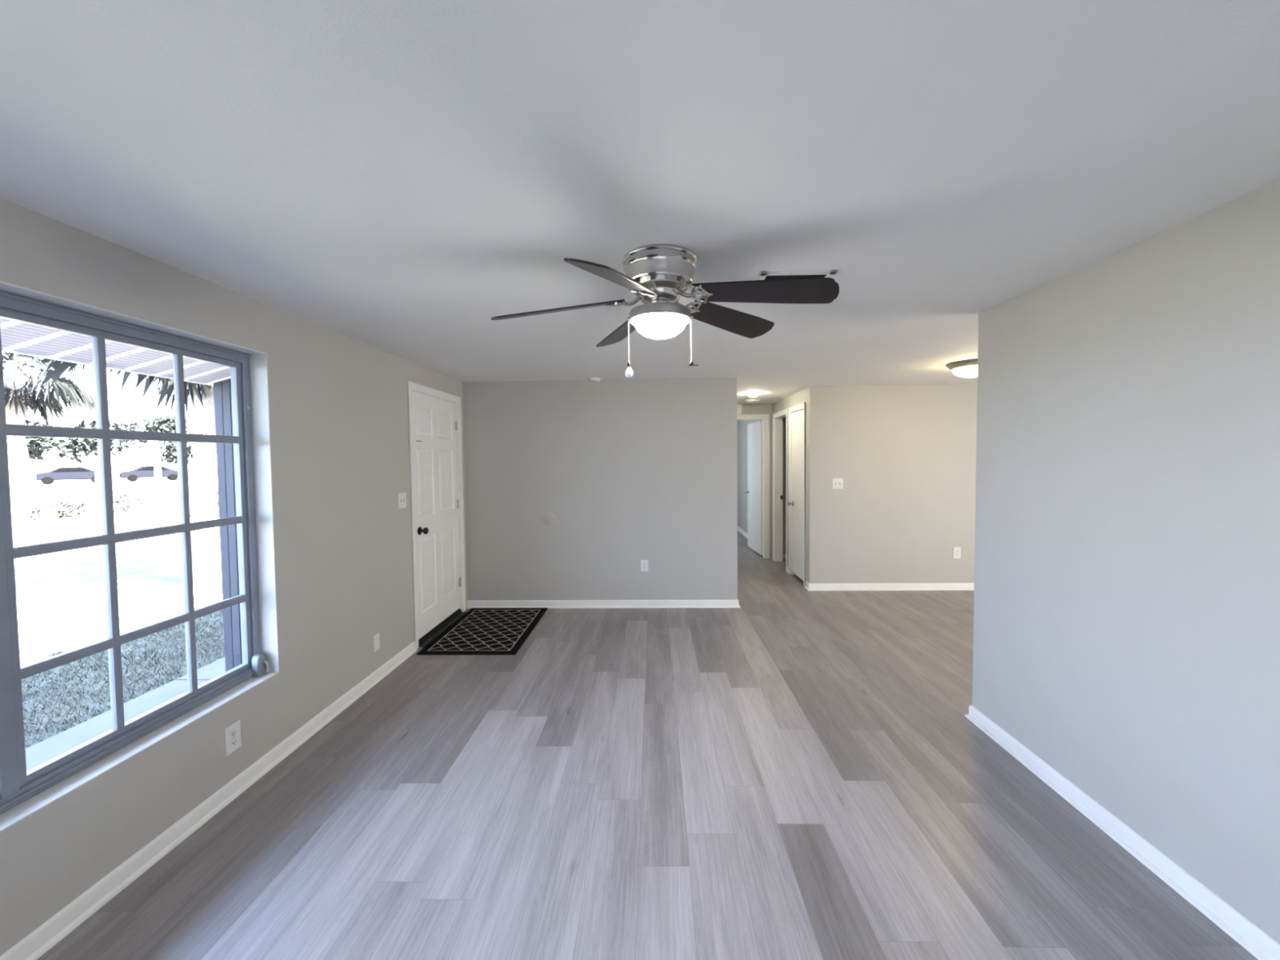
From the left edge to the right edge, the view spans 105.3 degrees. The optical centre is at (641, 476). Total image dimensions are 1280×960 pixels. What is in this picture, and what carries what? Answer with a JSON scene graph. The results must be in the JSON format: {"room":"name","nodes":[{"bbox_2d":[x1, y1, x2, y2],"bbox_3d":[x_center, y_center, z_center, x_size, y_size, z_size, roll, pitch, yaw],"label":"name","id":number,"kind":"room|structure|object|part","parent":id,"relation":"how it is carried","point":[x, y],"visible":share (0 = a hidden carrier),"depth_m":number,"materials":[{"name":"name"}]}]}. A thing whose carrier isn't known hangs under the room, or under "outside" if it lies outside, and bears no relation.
{"room":"empty living room","nodes":[
{"label":"empty living room","id":0,"kind":"room"},
{"bbox_2d":[213,377,242,671],"bbox_3d":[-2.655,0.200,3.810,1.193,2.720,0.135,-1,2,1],"label":"post","id":1,"kind":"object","parent":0,"point":[222,389],"depth_m":3.76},
{"bbox_2d":[1,347,213,386],"bbox_3d":[-3.348,-0.742,2.558,0.030,0.162,11.000,-1,2,1],"label":"trim","id":2,"kind":"structure","parent":1,"relation":"attached to","point":[2,349],"depth_m":2.92,"materials":[{"name":"white plastic"}]},
{"bbox_2d":[0,197,467,955],"bbox_3d":[-2.008,0.291,2.814,0.150,2.400,10.500,-1,2,1],"label":"wall","id":3,"kind":"structure","parent":0,"point":[339,410],"depth_m":2.62,"materials":[{"name":"beige paint"}]},
{"bbox_2d":[0,280,279,832],"bbox_3d":[-2.049,0.257,1.095,0.147,1.688,2.965,-1,2,1],"label":"window","id":4,"kind":"structure","parent":3,"relation":"in","point":[23,793],"depth_m":1.94,"materials":[{"name":"paint"}]},
{"bbox_3d":[-1.975,0.994,2.574,0.027,0.061,0.018,-1,2,1],"label":"crank handle","id":5,"kind":"part","parent":4,"relation":"part of","materials":[{"name":"silver metal"}]},
{"bbox_2d":[0,641,417,959],"bbox_3d":[-1.959,1.526,0.835,0.026,0.080,6.455,-1,2,1],"label":"baseboard","id":6,"kind":"structure","parent":3,"relation":"attached to","point":[39,941],"depth_m":2.01,"materials":[{"name":"white paint"}]},
{"bbox_2d":[224,720,240,756],"bbox_3d":[-1.933,1.235,2.313,0.009,0.130,0.082,-1,2,1],"label":"wall outlet","id":7,"kind":"object","parent":3,"relation":"attached to","point":[233,732],"visible":1,"depth_m":2.31,"materials":[{"name":"white plastic"}]},
{"bbox_2d":[230,729,236,737],"bbox_3d":[-1.930,1.214,2.312,0.003,0.025,0.032,-1,2,1],"label":"receptacle","id":8,"kind":"object","parent":7,"relation":"attached to","point":[233,732],"depth_m":2.31,"materials":[{"name":"white plastic"}]},
{"bbox_2d":[231,738,236,746],"bbox_3d":[-1.930,1.256,2.313,0.003,0.025,0.032,-1,2,1],"label":"receptacle","id":9,"kind":"object","parent":7,"relation":"attached to","point":[233,741],"depth_m":2.31,"materials":[{"name":"white plastic"}]},
{"bbox_2d":[373,632,379,652],"bbox_3d":[-1.904,1.189,3.511,0.007,0.115,0.070,-1,2,1],"label":"cover plate blank","id":10,"kind":"object","parent":3,"relation":"attached to","point":[376,637],"visible":1,"depth_m":3.51,"materials":[{"name":"white plastic"}]},
{"bbox_2d":[397,492,406,508],"bbox_3d":[-1.897,0.187,3.886,0.019,0.122,0.116,-1,2,1],"label":"light switch","id":11,"kind":"object","parent":3,"relation":"attached to","point":[402,496],"visible":1,"depth_m":3.88,"materials":[{"name":"white plastic"}]},
{"bbox_2d":[407,381,466,648],"bbox_3d":[-1.957,0.311,4.563,0.263,2.227,1.073,-1,2,1],"label":"door","id":12,"kind":"structure","parent":3,"relation":"in","point":[434,415],"depth_m":4.51,"materials":[{"name":"white paint"}]},
{"bbox_3d":[-1.872,0.463,4.199,0.077,0.072,0.072,-1,2,1],"label":"knob","id":13,"kind":"part","parent":12,"relation":"part of","materials":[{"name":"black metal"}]},
{"bbox_2d":[462,377,737,599],"bbox_3d":[-0.435,0.185,5.208,2.875,2.400,0.120,-1,2,1],"label":"wall","id":14,"kind":"structure","parent":0,"point":[629,472],"depth_m":5.15,"materials":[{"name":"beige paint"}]},
{"bbox_2d":[543,512,556,525],"bbox_3d":[-0.970,0.447,5.168,0.140,0.140,0.007,-1,2,1],"label":"round cover plate","id":15,"kind":"object","parent":14,"relation":"attached to","point":[549,518],"visible":1,"depth_m":5.17,"materials":[{"name":"beige paint"}]},
{"bbox_2d":[466,598,740,608],"bbox_3d":[-0.381,1.300,6.420,2.899,0.080,2.510,-1,2,1],"label":"baseboard","id":16,"kind":"structure","parent":14,"relation":"attached to","point":[470,603],"depth_m":5.18,"materials":[{"name":"white paint"}]},
{"bbox_2d":[640,560,648,571],"bbox_3d":[0.031,0.936,5.160,0.080,0.120,0.009,-1,2,1],"label":"wall outlet","id":17,"kind":"object","parent":14,"relation":"attached to","point":[644,563],"visible":1,"depth_m":5.16,"materials":[{"name":"white plastic"}]},
{"bbox_2d":[0,0,1279,404],"bbox_3d":[2.090,-1.093,4.601,8.276,0.150,14.620,-1,2,1],"label":"ceiling","id":18,"kind":"structure","parent":0,"point":[399,178],"depth_m":1.31,"materials":[{"name":"white paint"}]},
{"bbox_2d":[588,377,600,382],"bbox_3d":[-0.482,-0.989,5.000,0.126,0.036,0.126,-1,2,1],"label":"smoke detector","id":19,"kind":"object","parent":18,"relation":"attached to","point":[593,379],"visible":1,"depth_m":4.96,"materials":[{"name":"white plastic"}]},
{"bbox_2d":[490,244,839,377],"bbox_3d":[0.052,-0.660,2.118,1.330,0.487,1.207,-2,2,-24],"label":"ceiling fan","id":20,"kind":"object","parent":18,"relation":"hanging from","point":[658,274],"visible":1,"depth_m":1.93,"materials":[{"name":"silver metal"}]},
{"bbox_3d":[-0.341,-0.685,2.003,0.545,0.008,0.150,-9,17,-3],"label":"blade","id":21,"kind":"part","parent":20,"relation":"part of","materials":[{"name":"black wood"}]},
{"bbox_3d":[-0.076,-0.663,1.640,0.150,0.008,0.545,18,16,17],"label":"blade","id":22,"kind":"part","parent":20,"relation":"part of","materials":[{"name":"brown wood"}]},
{"bbox_3d":[-0.086,-0.724,2.418,0.150,0.008,0.545,-20,7,-21],"label":"blade","id":23,"kind":"part","parent":20,"relation":"part of","materials":[{"name":"brown wood"}]},
{"bbox_3d":[-0.053,-0.569,2.037,0.005,0.195,0.004,-1,2,1],"label":"pull chain","id":24,"kind":"part","parent":20,"relation":"part of","materials":[{"name":"silver metal"}]},
{"bbox_3d":[0.077,-0.622,2.032,0.224,0.086,0.224,-1,2,1],"label":"lamp shade","id":25,"kind":"part","parent":20,"relation":"part of","materials":[{"name":"white glass"}]},
{"bbox_3d":[0.205,-0.573,2.030,0.005,0.192,0.004,-1,2,1],"label":"pull chain","id":26,"kind":"part","parent":20,"relation":"part of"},
{"bbox_3d":[0.410,-0.735,2.285,0.545,0.008,0.150,2,-17,-38],"label":"blade","id":27,"kind":"part","parent":20,"relation":"part of","materials":[{"name":"brown wood"}]},
{"bbox_3d":[0.470,-0.713,1.881,0.545,0.008,0.150,7,-12,20],"label":"blade","id":28,"kind":"part","parent":20,"relation":"part of","materials":[{"name":"brown wood"}]},
{"bbox_2d":[745,399,759,402],"bbox_3d":[1.588,-1.085,6.986,0.210,0.036,0.210,-1,2,1],"label":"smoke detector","id":29,"kind":"object","parent":18,"relation":"attached to","point":[746,400],"visible":1,"depth_m":6.92,"materials":[{"name":"white plastic"}]},
{"bbox_2d":[746,392,759,396],"bbox_3d":[1.436,-1.052,6.291,0.150,0.045,0.150,-1,2,1],"label":"hall ceiling light","id":30,"kind":"object","parent":18,"relation":"attached to","point":[750,394],"visible":1,"depth_m":6.24,"materials":[{"name":"white glass"}]},
{"bbox_2d":[756,269,837,279],"bbox_3d":[0.699,-0.911,2.278,0.334,0.010,0.245,-1,2,1],"label":"ceiling vent","id":31,"kind":"object","parent":18,"relation":"in","point":[764,275],"visible":0.41,"depth_m":2.18,"materials":[{"name":"metal"}]},
{"bbox_2d":[946,358,977,377],"bbox_3d":[2.948,-0.953,4.345,0.414,0.126,0.414,-1,2,1],"label":"ceiling light","id":32,"kind":"object","parent":18,"relation":"attached to","point":[968,368],"visible":0.62,"depth_m":4.27,"materials":[{"name":"white glass"}]},
{"bbox_2d":[36,530,1257,959],"bbox_3d":[2.124,1.418,4.756,8.020,0.080,14.500,-1,2,1],"label":"floor","id":33,"kind":"structure","parent":0,"point":[793,772],"depth_m":2.13,"materials":[{"name":"grey laminate"}]},
{"bbox_2d":[416,608,547,654],"bbox_3d":[-1.412,1.415,4.573,0.810,0.009,1.215,-1,2,1],"label":"doormat","id":34,"kind":"object","parent":33,"relation":"on","point":[479,631],"visible":1,"depth_m":4.43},
{"bbox_2d":[737,419,762,533],"bbox_3d":[0.863,-0.001,9.793,2.629,2.400,4.391,-1,2,1],"label":"wall","id":35,"kind":"structure","parent":0,"point":[742,425],"depth_m":10.08,"materials":[{"name":"beige paint"}]},
{"bbox_2d":[737,525,747,538],"bbox_3d":[2.072,1.153,9.666,0.026,0.080,3.871,-1,2,1],"label":"baseboard","id":36,"kind":"structure","parent":35,"relation":"attached to","point":[744,533],"depth_m":10.07,"materials":[{"name":"white paint"}]},
{"bbox_2d":[742,404,772,558],"bbox_3d":[1.484,0.075,7.638,1.080,2.400,0.110,-1,2,1],"label":"wall","id":37,"kind":"structure","parent":0,"point":[747,409],"depth_m":7.54,"materials":[{"name":"beige paint"}]},
{"bbox_2d":[737,404,742,414],"bbox_3d":[1.482,-1.042,7.530,0.120,0.160,0.020,-1,2,1],"label":"trim","id":38,"kind":"structure","parent":37,"relation":"attached to","point":[739,406],"depth_m":7.52,"materials":[{"name":"white paint"}]},
{"bbox_2d":[737,413,769,559],"bbox_3d":[1.530,0.140,8.036,0.918,2.239,0.948,-1,2,1],"label":"door","id":39,"kind":"structure","parent":37,"relation":"in","point":[758,433],"depth_m":7.75,"materials":[{"name":"white paint"}]},
{"bbox_2d":[782,417,786,554],"bbox_3d":[2.991,0.095,6.711,1.761,2.400,1.770,-1,2,1],"label":"wall","id":40,"kind":"structure","parent":0,"point":[784,418],"depth_m":7.52,"materials":[{"name":"beige paint"}]},
{"bbox_2d":[772,387,807,581],"bbox_3d":[2.057,0.102,6.769,0.110,2.400,1.839,-1,2,1],"label":"wall","id":41,"kind":"structure","parent":0,"point":[801,397],"depth_m":6.36,"materials":[{"name":"beige paint"}]},
{"bbox_2d":[773,408,788,571],"bbox_3d":[2.055,0.175,7.048,0.134,2.233,0.796,-1,2,1],"label":"door frame","id":42,"kind":"structure","parent":41,"relation":"in","point":[778,417],"depth_m":7.37,"materials":[{"name":"white paint"}]},
{"bbox_2d":[787,402,805,586],"bbox_3d":[2.009,0.206,6.245,0.181,2.233,0.695,-1,2,1],"label":"door","id":43,"kind":"structure","parent":41,"relation":"in","point":[797,414],"depth_m":6.28,"materials":[{"name":"white paint"}]},
{"bbox_3d":[1.964,0.350,6.446,0.077,0.072,0.072,-1,2,1],"label":"knob","id":44,"kind":"part","parent":43,"relation":"part of","materials":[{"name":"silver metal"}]},
{"bbox_2d":[806,383,977,583],"bbox_3d":[4.063,0.121,5.744,4.171,2.400,0.110,-1,2,1],"label":"wall","id":45,"kind":"structure","parent":0,"point":[904,456],"depth_m":5.72,"materials":[{"name":"beige paint"}]},
{"bbox_2d":[832,478,843,488],"bbox_3d":[2.299,0.077,5.722,0.124,0.122,0.019,-1,2,1],"label":"light switch","id":46,"kind":"object","parent":45,"relation":"attached to","point":[837,483],"visible":1,"depth_m":5.72,"materials":[{"name":"white plastic"}]},
{"bbox_2d":[804,581,973,591],"bbox_3d":[4.061,1.281,5.774,4.197,0.080,0.133,-1,2,1],"label":"baseboard","id":47,"kind":"structure","parent":45,"relation":"attached to","point":[881,586],"depth_m":5.75,"materials":[{"name":"white paint"}]},
{"bbox_2d":[953,546,960,558],"bbox_3d":[3.694,0.889,5.723,0.084,0.135,0.009,-1,2,1],"label":"wall outlet","id":48,"kind":"object","parent":45,"relation":"attached to","point":[957,550],"visible":1,"depth_m":5.72,"materials":[{"name":"white plastic"}]},
{"bbox_2d":[972,178,1279,943],"bbox_3d":[1.961,0.352,0.175,0.120,2.400,5.421,-1,2,1],"label":"wall","id":49,"kind":"structure","parent":0,"point":[1126,628],"depth_m":1.87,"materials":[{"name":"beige paint"}]},
{"bbox_2d":[964,705,1279,959],"bbox_3d":[1.973,1.510,0.232,0.172,0.080,5.447,-1,2,1],"label":"baseboard","id":50,"kind":"structure","parent":49,"relation":"attached to","point":[1246,934],"depth_m":1.88,"materials":[{"name":"white paint"}]},
{"label":"outside","id":51,"kind":"structure","parent":0,"visible":0},
{"bbox_2d":[13,473,225,748],"bbox_3d":[-45.679,1.684,16.222,87.824,0.300,150.000,-1,2,1],"label":"lawn","id":52,"kind":"structure","parent":51,"point":[55,592],"depth_m":6.76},
{"bbox_2d":[30,506,44,519],"bbox_3d":[-18.604,1.107,14.713,0.735,0.589,0.766,1,2,28],"label":"shrub","id":53,"kind":"object","parent":52,"relation":"on","point":[37,511],"visible":0.16,"depth_m":14.90,"materials":[{"name":"green plant"}]},
{"bbox_2d":[24,418,65,488],"bbox_3d":[-43.239,-1.830,33.966,4.032,5.347,4.015,-2,2,-28],"label":"leafy tree","id":54,"kind":"object","parent":52,"relation":"on","point":[36,446],"visible":0.34,"depth_m":34.50,"materials":[{"name":"green plant"}]},
{"bbox_2d":[1,351,95,546],"bbox_3d":[-12.522,-0.952,9.768,2.689,4.832,2.561,0,2,23],"label":"palm tree","id":55,"kind":"object","parent":52,"relation":"on","point":[18,397],"visible":0.54,"depth_m":9.69,"materials":[{"name":"green plant"}]},
{"bbox_3d":[-12.535,-2.256,9.732,2.710,2.223,2.540,0,2,21],"label":"crown","id":56,"kind":"part","parent":55,"relation":"part of","materials":[{"name":"green plant"}]},
{"bbox_2d":[35,466,94,484],"bbox_3d":[-49.554,-0.147,42.560,1.800,1.449,4.443,1,3,41],"label":"parked car","id":57,"kind":"object","parent":52,"relation":"on","point":[64,473],"visible":0.67,"depth_m":41.77,"materials":[{"name":"blue paint"}]},
{"bbox_2d":[49,499,88,517],"bbox_3d":[-18.409,1.043,15.754,0.824,0.669,0.939,-2,3,-34],"label":"shrub","id":58,"kind":"object","parent":52,"relation":"on","point":[69,507],"visible":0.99,"depth_m":15.65,"materials":[{"name":"green plant"}]},
{"bbox_2d":[48,417,134,485],"bbox_3d":[-43.221,-2.042,38.792,4.105,5.405,4.538,-1,2,1],"label":"leafy tree","id":59,"kind":"object","parent":52,"relation":"on","point":[76,445],"visible":0.48,"depth_m":38.24,"materials":[{"name":"green plant"}]},
{"bbox_2d":[18,582,225,748],"bbox_3d":[-4.745,1.553,4.482,2.326,0.045,5.462,-1,2,1],"label":"grass","id":60,"kind":"structure","parent":52,"relation":"on","point":[203,591],"depth_m":4.23,"materials":[{"name":"green plant"}]},
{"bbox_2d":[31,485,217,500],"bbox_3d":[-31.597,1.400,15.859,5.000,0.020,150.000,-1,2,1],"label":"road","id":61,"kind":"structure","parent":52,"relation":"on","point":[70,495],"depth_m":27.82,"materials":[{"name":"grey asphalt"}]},
{"bbox_2d":[25,656,225,771],"bbox_3d":[-2.882,1.701,1.738,1.569,0.120,9.188,-1,2,1],"label":"porch walk","id":62,"kind":"structure","parent":52,"relation":"on","point":[51,748],"depth_m":3.20,"materials":[{"name":"concrete"}]},
{"bbox_2d":[113,491,146,512],"bbox_3d":[-18.155,0.912,17.193,1.018,0.798,1.016,-3,3,-45],"label":"shrub","id":63,"kind":"object","parent":52,"relation":"on","point":[118,504],"visible":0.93,"depth_m":17.21,"materials":[{"name":"green plant"}]},
{"bbox_2d":[38,359,222,584],"bbox_3d":[-6.137,-0.835,6.729,2.921,4.689,2.945,-1,2,1],"label":"palm tree","id":64,"kind":"object","parent":52,"relation":"on","point":[206,543],"visible":0.08,"depth_m":6.80,"materials":[{"name":"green plant"}]},
{"bbox_3d":[-6.149,-2.134,6.680,2.921,2.090,2.945,-1,2,1],"label":"crown","id":65,"kind":"part","parent":64,"relation":"part of","materials":[{"name":"green plant"}]},
{"bbox_2d":[119,466,177,481],"bbox_3d":[-47.433,-0.351,47.404,1.800,1.449,4.443,1,3,41],"label":"parked car","id":66,"kind":"object","parent":52,"relation":"on","point":[144,471],"visible":0.91,"depth_m":46.52,"materials":[{"name":"blue paint"}]},
{"bbox_2d":[116,414,189,502],"bbox_3d":[-20.982,-0.832,21.152,1.546,3.884,2.468,1,2,27],"label":"leafy tree","id":67,"kind":"object","parent":52,"relation":"on","point":[157,424],"visible":0.6,"depth_m":21.04,"materials":[{"name":"green plant"}]},
{"bbox_2d":[137,448,193,476],"bbox_3d":[-56.334,-2.395,67.386,11.000,4.200,15.000,-1,2,1],"label":"house","id":68,"kind":"structure","parent":52,"relation":"on","point":[148,461],"depth_m":60.46,"materials":[{"name":"white paint"}]},
{"bbox_2d":[160,430,192,464],"bbox_3d":[-42.102,-2.128,44.511,3.115,5.125,4.763,-2,3,-41],"label":"leafy tree","id":69,"kind":"object","parent":52,"relation":"on","point":[171,448],"visible":0.3,"depth_m":43.19,"materials":[{"name":"green plant"}]},
{"bbox_2d":[190,488,218,521],"bbox_3d":[-9.294,0.469,11.146,1.567,2.033,1.578,2,3,45],"label":"shrub","id":70,"kind":"object","parent":52,"relation":"on","point":[216,492],"visible":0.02,"depth_m":11.02,"materials":[{"name":"green plant"}]},
{"bbox_3d":[2.186,0.040,4.652,8.466,2.920,15.000,-1,2,1],"label":"wall","id":71,"kind":"structure","parent":0,"visible":0},
{"bbox_2d":[0,317,231,384],"bbox_3d":[-2.717,-0.833,2.539,1.234,0.333,11.000,-1,2,1],"label":"soffit","id":72,"kind":"structure","parent":71,"relation":"attached to","point":[54,344],"depth_m":2.84,"materials":[{"name":"white plastic"}]}
]}

